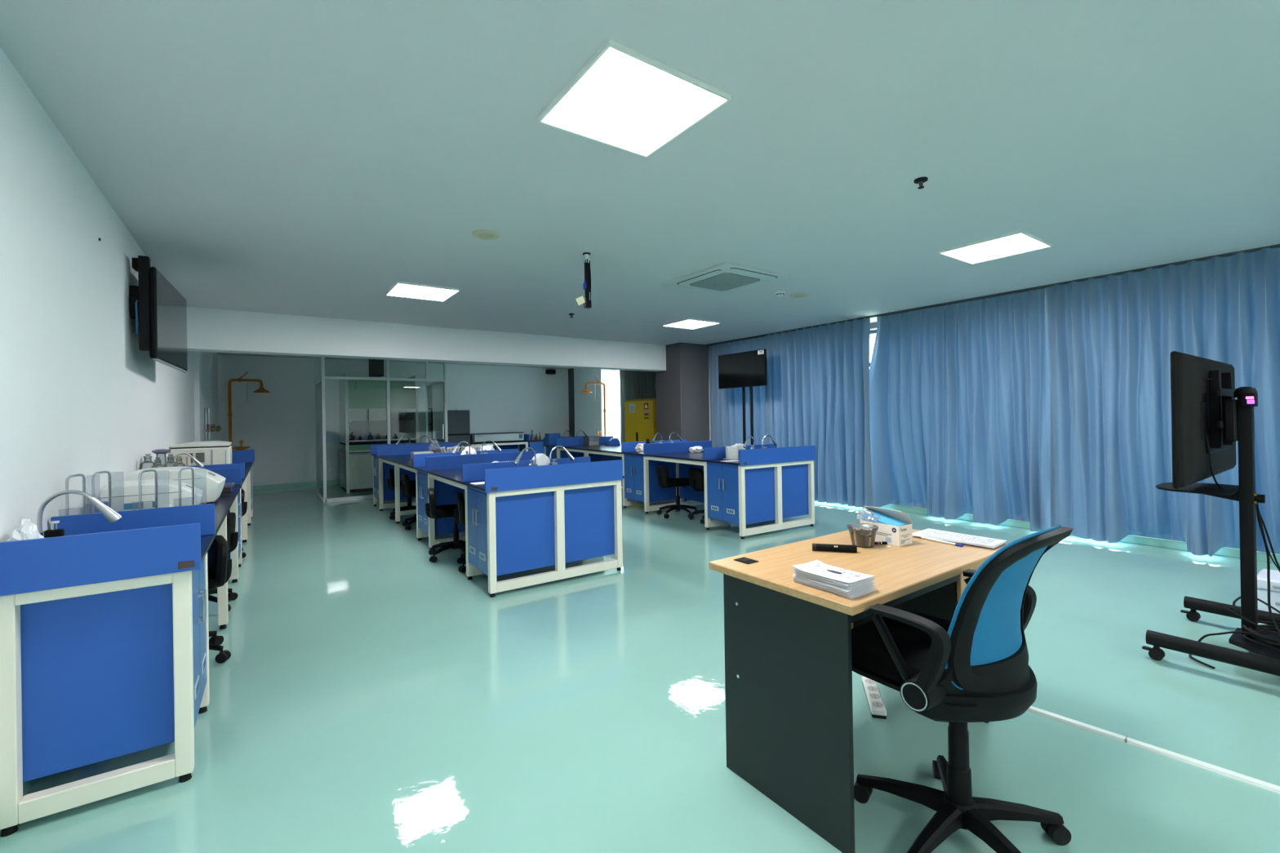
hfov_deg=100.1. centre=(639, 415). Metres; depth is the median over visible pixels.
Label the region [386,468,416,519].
chair
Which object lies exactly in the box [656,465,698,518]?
chair
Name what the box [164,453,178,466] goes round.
glass jar
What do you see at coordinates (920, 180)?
sprinkler head
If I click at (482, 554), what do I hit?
vent
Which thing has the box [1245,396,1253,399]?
light
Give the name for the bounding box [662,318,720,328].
recessed light
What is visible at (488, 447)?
plastic bag
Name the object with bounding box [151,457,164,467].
glass jar
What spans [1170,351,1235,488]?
television
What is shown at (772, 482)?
lab bench
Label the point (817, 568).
leaflet
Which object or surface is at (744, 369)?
television
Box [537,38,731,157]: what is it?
recessed light
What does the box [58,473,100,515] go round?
rack
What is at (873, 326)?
wall
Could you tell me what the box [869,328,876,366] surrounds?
window
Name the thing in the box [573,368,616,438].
wall pier
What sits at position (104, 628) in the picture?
lab bench
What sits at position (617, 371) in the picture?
window
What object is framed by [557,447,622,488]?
table
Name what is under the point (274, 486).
baseboard
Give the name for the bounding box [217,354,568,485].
wall
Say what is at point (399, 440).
faucet
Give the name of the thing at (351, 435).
bottle
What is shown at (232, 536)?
chair
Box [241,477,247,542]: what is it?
table
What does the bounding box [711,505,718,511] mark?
vent
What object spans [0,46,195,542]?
wall
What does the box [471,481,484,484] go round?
sheet
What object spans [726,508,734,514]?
vent
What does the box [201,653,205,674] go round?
vent
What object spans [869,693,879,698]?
socket
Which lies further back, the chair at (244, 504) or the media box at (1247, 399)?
the chair at (244, 504)
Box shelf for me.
[1155,482,1239,501]
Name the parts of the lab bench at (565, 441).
door, door, splash panel, frame, splash panel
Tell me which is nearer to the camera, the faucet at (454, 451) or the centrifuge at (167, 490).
the centrifuge at (167, 490)
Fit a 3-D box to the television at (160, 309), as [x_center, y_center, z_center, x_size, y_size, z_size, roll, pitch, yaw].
[-3.538,-0.702,3.957,0.144,0.682,1.097,-1,0,-32]
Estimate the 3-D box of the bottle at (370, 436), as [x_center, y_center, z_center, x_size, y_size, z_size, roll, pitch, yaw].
[-5.116,0.411,10.154,0.084,0.179,0.084,-1,0,-35]
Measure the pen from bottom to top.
0.010 m
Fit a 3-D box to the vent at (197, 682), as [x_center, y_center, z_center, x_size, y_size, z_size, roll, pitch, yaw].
[-1.735,1.065,2.097,0.004,0.048,0.124,-1,0,-34]
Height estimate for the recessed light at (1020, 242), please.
0.018 m
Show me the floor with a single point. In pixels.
(371, 695)
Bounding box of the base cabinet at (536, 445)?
[520,434,544,453]
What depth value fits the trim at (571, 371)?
13.97 m
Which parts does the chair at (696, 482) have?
backrest, leg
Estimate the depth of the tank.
9.56 m
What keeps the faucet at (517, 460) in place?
on the countertop at (455, 475)
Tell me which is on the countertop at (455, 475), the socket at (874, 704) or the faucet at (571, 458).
the faucet at (571, 458)
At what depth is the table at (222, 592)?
3.38 m
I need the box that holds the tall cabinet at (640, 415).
[624,398,657,442]
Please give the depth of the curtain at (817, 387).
7.56 m
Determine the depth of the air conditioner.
4.96 m
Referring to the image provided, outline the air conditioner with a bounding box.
[661,262,790,296]
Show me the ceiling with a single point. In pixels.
(300, 157)
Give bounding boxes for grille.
[477,233,494,238]
[689,272,759,290]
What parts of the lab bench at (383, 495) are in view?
door, door, frame, frame, splash panel, splash panel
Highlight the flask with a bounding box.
[151,448,170,467]
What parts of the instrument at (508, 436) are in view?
panel, lid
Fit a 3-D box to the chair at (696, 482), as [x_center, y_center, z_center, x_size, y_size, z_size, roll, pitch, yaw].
[0.898,0.973,6.652,0.559,0.650,0.559,-1,0,-21]
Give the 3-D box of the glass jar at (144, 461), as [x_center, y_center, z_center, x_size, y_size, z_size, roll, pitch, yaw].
[-3.408,0.414,3.710,0.090,0.299,0.090,-1,0,-35]
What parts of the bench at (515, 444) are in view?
modesty panel, rail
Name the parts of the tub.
lid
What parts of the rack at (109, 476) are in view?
handle rod, upright plate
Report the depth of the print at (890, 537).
2.22 m
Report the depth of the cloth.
7.30 m
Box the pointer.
[812,543,857,552]
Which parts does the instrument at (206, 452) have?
instrument lid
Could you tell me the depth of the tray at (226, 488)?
3.91 m
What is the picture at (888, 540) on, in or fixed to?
attached to the box at (895, 526)
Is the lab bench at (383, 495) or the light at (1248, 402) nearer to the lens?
the light at (1248, 402)
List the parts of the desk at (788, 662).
panel, drawer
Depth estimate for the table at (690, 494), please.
7.14 m
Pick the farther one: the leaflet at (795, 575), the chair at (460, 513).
the chair at (460, 513)
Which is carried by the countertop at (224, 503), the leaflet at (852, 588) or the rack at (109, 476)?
the rack at (109, 476)
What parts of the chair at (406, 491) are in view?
backrest, leg, leg, seat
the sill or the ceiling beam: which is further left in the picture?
the ceiling beam
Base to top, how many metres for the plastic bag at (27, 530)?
0.185 m
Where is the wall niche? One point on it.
(206, 363)
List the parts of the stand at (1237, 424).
leg, leg, post, plate, clamp knob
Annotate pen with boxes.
[918,536,964,546]
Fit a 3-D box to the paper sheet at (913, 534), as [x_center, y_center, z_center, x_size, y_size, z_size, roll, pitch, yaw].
[1.355,0.519,2.284,0.151,0.001,0.317,-1,0,-38]
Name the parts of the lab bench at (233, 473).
splash panel, splash panel, frame, door, door, handle, frame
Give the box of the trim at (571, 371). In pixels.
[568,368,574,436]
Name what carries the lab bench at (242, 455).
on the floor
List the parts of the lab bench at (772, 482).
door, frame, handle, door, splash panel, frame, splash panel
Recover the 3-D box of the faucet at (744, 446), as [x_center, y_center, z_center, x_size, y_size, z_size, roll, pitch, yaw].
[1.237,0.360,6.044,0.056,0.268,0.241,-1,0,43]
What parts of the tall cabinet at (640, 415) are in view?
door, door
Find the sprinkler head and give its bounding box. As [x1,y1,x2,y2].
[914,176,928,189]
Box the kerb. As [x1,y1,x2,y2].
[880,504,1279,564]
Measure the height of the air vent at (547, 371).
0.110 m
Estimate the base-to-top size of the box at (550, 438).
0.215 m
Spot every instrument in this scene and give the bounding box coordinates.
[169,440,231,466]
[469,431,524,443]
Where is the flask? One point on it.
(164, 451)
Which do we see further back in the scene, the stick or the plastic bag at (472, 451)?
the plastic bag at (472, 451)
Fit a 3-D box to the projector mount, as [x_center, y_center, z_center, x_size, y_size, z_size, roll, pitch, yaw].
[-0.449,-1.053,4.153,0.149,0.425,0.060,-1,0,-35]
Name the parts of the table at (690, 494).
rail, modesty panel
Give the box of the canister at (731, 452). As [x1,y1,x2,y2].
[725,445,738,459]
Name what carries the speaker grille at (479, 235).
attached to the ceiling speaker at (484, 234)
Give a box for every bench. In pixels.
[0,503,215,837]
[178,462,244,582]
[231,449,254,525]
[370,441,460,511]
[413,448,537,549]
[462,456,622,597]
[470,440,528,452]
[543,435,613,458]
[621,439,711,513]
[703,444,815,539]
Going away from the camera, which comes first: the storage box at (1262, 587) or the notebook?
the notebook
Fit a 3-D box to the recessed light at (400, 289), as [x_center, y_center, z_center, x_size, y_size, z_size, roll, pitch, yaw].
[-2.164,-1.227,5.322,0.576,0.018,0.576,-1,0,-35]
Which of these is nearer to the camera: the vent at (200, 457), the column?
the vent at (200, 457)
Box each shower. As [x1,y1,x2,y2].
[227,372,270,450]
[580,376,606,436]
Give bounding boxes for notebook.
[938,539,1004,549]
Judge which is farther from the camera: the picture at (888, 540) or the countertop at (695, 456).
the countertop at (695, 456)
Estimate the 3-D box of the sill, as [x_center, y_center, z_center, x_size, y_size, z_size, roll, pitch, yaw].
[4.375,1.158,5.886,0.252,0.015,9.800,-1,0,-35]
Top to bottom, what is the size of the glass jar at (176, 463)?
0.279 m
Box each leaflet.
[792,560,875,584]
[792,568,875,587]
[792,573,875,593]
[792,577,874,596]
[794,571,876,591]
[794,579,876,599]
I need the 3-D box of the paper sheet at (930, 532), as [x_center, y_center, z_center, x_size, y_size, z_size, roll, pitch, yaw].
[1.358,0.517,2.287,0.157,0.002,0.320,-1,0,-38]
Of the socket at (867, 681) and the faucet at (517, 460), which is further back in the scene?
the faucet at (517, 460)
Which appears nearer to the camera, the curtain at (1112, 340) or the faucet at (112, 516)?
the faucet at (112, 516)
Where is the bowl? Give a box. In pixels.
[232,446,250,449]
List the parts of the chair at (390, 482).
backrest, leg, seat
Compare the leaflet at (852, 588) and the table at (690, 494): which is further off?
the table at (690, 494)
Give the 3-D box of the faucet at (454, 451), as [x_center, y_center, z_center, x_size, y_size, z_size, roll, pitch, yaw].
[-1.915,0.410,5.766,0.056,0.268,0.241,-1,0,41]
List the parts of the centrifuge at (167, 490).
lid handle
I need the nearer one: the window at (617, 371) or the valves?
the valves
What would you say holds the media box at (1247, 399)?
on the stand at (1237, 424)
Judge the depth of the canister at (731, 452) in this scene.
5.99 m
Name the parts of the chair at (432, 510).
backrest, leg, leg, seat, leg, leg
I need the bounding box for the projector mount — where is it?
[575,252,591,308]
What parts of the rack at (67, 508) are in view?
handle rod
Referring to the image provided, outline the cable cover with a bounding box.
[1026,706,1279,794]
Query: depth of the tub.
2.19 m
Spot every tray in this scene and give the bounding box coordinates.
[221,482,234,493]
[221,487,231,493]
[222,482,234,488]
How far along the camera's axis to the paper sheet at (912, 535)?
2.21 m
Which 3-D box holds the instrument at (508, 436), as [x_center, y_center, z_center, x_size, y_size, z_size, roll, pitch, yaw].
[-3.379,0.504,12.517,1.230,0.205,0.460,-1,0,-35]
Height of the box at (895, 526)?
0.144 m
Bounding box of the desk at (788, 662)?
[709,527,1006,852]
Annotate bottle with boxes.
[349,431,354,442]
[367,432,372,442]
[529,430,534,439]
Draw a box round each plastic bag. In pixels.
[6,518,44,541]
[428,439,440,451]
[460,446,476,454]
[479,444,494,450]
[531,453,550,466]
[730,443,745,450]
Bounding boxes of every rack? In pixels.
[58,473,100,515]
[91,471,124,513]
[131,469,168,510]
[177,466,206,506]
[604,437,620,445]
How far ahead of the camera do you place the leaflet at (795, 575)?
1.64 m
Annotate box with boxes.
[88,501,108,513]
[410,451,433,458]
[544,433,560,445]
[856,506,912,546]
[1241,393,1257,406]
[1257,568,1279,613]
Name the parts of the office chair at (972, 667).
leg, armrest, leg, leg, leg, armrest, panel, frame, leg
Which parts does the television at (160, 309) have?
screen panel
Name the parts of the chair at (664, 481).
backrest, leg, leg, seat, leg, leg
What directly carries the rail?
attached to the ceiling
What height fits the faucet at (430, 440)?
0.268 m
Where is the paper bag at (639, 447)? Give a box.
[635,443,644,453]
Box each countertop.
[200,459,254,564]
[370,453,624,491]
[542,444,739,465]
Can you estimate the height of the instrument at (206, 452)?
0.324 m
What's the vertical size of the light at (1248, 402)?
0.021 m
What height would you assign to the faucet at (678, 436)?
0.268 m
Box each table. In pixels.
[216,515,228,629]
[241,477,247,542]
[378,457,416,524]
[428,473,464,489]
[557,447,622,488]
[645,456,704,502]
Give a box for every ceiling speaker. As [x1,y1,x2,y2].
[471,229,500,239]
[790,293,808,297]
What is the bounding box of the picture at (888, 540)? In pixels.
[885,537,891,542]
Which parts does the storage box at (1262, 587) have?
box lid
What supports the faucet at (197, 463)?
on the countertop at (224, 503)
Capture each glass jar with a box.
[138,453,156,470]
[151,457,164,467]
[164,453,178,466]
[173,455,185,466]
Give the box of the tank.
[583,435,599,445]
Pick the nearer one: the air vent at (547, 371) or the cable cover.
the cable cover
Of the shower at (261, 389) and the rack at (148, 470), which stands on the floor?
the shower at (261, 389)
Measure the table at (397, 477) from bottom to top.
0.777 m
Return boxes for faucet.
[36,489,121,537]
[169,453,204,467]
[395,435,410,444]
[418,435,432,444]
[451,440,471,454]
[480,440,501,453]
[513,447,537,466]
[548,445,574,465]
[651,432,662,443]
[669,432,682,442]
[742,435,755,448]
[760,435,777,448]
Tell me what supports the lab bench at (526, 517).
on the floor
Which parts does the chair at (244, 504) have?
backrest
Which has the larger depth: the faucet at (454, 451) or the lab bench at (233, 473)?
the faucet at (454, 451)
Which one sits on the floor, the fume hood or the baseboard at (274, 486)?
the fume hood
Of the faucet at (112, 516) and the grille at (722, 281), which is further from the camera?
the grille at (722, 281)
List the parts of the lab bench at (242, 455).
splash panel, splash panel, frame, door, frame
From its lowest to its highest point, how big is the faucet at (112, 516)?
0.268 m
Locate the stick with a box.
[874,541,887,544]
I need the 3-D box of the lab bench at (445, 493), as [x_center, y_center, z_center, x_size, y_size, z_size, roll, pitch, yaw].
[-1.790,0.872,5.877,1.195,0.936,0.607,-1,0,-35]
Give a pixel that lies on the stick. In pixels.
(875, 542)
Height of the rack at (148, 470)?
0.298 m
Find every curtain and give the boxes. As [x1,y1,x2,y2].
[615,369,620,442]
[619,369,656,444]
[708,336,766,447]
[764,317,873,507]
[869,288,1050,531]
[1045,247,1279,556]
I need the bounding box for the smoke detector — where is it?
[774,290,785,296]
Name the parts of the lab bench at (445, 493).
door, door, frame, frame, splash panel, splash panel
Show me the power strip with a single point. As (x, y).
(877, 709)
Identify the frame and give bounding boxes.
[314,356,448,502]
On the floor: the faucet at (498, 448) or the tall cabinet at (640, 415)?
the tall cabinet at (640, 415)
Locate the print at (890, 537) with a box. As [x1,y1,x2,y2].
[875,531,910,543]
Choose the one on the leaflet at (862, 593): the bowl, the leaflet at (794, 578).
the leaflet at (794, 578)
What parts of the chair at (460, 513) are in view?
backrest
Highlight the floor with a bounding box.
[0,484,1279,852]
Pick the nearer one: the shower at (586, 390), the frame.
the frame
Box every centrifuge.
[97,479,203,511]
[126,466,225,504]
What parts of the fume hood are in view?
control rail, cabinet door, control panel, panel, sill rail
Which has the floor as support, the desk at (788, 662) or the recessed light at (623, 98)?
the desk at (788, 662)
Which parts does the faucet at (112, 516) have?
valve knob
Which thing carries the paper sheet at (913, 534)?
on the paper sheet at (912, 535)
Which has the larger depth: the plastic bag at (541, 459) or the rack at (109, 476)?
the plastic bag at (541, 459)
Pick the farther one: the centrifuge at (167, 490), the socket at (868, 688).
the centrifuge at (167, 490)
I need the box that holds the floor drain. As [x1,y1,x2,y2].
[339,502,358,505]
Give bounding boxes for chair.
[207,512,238,611]
[207,535,231,663]
[240,488,247,558]
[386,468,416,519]
[400,473,416,530]
[425,488,466,562]
[453,492,466,573]
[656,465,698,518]
[688,467,704,524]
[851,524,1073,852]
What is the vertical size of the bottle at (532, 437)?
0.240 m
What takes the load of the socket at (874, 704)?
attached to the power strip
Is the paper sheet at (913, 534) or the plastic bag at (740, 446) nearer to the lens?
the paper sheet at (913, 534)
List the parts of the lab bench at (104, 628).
splash panel, splash panel, name plate, door, handle, door, handle, frame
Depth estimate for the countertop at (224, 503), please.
3.18 m
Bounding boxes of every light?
[385,280,460,301]
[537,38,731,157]
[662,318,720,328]
[937,230,1052,264]
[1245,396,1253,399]
[1246,400,1254,404]
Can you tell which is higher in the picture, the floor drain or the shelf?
the shelf
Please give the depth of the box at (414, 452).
7.01 m
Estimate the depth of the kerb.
5.09 m
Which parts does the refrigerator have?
door, door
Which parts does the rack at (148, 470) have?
handle rod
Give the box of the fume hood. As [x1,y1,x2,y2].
[338,373,418,493]
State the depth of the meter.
4.81 m
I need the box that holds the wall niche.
[193,351,218,441]
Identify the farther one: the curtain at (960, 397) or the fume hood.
the fume hood
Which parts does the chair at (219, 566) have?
seat, leg, leg, backrest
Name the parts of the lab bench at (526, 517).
door, frame, handle, handle, door, name plate, splash panel, splash panel, frame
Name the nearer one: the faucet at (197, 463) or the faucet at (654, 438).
the faucet at (197, 463)
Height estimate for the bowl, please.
0.062 m
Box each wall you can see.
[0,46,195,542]
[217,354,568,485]
[870,321,877,329]
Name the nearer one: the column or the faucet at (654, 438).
the faucet at (654, 438)
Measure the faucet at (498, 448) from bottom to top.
0.268 m
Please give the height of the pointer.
0.029 m
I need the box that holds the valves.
[203,408,221,440]
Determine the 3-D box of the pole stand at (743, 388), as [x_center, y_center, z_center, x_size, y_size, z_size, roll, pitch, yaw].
[1.688,0.238,8.470,0.420,2.100,0.720,-1,0,-35]
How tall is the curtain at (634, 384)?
2.538 m
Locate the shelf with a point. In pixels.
(1227, 491)
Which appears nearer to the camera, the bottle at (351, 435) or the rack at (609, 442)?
the rack at (609, 442)
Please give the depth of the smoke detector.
5.58 m
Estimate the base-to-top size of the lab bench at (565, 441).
0.936 m
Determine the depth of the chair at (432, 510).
5.01 m
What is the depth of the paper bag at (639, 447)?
7.41 m
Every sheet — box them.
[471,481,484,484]
[911,534,1005,548]
[912,533,1006,547]
[913,528,1007,546]
[913,533,1005,546]
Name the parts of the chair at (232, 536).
leg, leg, backrest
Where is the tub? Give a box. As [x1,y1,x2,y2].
[846,523,878,547]
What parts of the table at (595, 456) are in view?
rail, modesty panel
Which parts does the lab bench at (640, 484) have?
door, door, frame, splash panel, frame, splash panel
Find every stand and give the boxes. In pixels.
[742,386,753,444]
[1142,369,1279,676]
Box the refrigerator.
[447,409,470,451]
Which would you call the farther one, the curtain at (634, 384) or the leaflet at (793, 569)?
the curtain at (634, 384)
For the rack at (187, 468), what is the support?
on the countertop at (224, 503)
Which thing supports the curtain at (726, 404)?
hanging from the rail
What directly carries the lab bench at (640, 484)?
on the floor
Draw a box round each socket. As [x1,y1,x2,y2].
[865,679,875,684]
[866,686,877,691]
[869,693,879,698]
[871,701,883,706]
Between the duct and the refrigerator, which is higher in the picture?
the duct
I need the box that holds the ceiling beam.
[186,306,666,371]
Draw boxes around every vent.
[194,675,199,700]
[195,453,204,462]
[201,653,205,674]
[479,551,485,561]
[545,369,555,374]
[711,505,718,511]
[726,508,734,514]
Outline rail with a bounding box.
[706,244,1279,346]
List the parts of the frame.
post, frame rail, glass pane, frame rail, post, frame rail, frame rail, post, post, frame rail, glass pane, post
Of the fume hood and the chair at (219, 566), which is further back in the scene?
the fume hood
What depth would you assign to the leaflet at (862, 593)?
1.63 m
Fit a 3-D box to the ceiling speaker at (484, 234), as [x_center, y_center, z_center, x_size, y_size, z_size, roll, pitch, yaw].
[-1.067,-1.250,3.713,0.188,0.012,0.188,-1,0,-35]
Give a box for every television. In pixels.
[129,255,187,373]
[718,348,766,388]
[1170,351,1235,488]
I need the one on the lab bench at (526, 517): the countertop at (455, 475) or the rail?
the countertop at (455, 475)
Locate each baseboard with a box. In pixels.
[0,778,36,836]
[252,480,340,491]
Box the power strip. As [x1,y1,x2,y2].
[862,675,886,719]
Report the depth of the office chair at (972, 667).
1.49 m
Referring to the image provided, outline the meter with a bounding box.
[172,453,191,466]
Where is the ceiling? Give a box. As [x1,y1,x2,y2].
[0,0,1279,368]
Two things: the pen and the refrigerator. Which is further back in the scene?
the refrigerator
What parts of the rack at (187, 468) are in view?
handle rod, upright plate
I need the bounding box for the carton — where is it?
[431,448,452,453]
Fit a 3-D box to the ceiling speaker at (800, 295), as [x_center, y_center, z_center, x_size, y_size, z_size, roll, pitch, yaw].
[1.714,-1.291,5.776,0.188,0.012,0.188,-1,0,-35]
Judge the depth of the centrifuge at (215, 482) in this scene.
3.26 m
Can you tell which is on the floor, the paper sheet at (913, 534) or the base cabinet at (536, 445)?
the base cabinet at (536, 445)
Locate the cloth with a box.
[688,446,703,453]
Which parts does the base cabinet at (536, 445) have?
splash panel, door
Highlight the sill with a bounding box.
[889,503,1279,555]
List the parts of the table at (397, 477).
rail, leg, cross rail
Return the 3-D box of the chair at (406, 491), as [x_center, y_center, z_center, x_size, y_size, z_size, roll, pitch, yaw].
[-2.632,1.029,6.574,0.559,0.650,0.559,-1,0,-29]
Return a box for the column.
[655,342,710,441]
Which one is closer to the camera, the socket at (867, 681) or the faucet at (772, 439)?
the socket at (867, 681)
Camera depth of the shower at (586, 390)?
12.51 m
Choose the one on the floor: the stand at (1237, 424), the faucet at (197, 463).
the stand at (1237, 424)
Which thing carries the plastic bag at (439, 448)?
on the countertop at (455, 475)
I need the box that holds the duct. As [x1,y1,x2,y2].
[368,359,383,377]

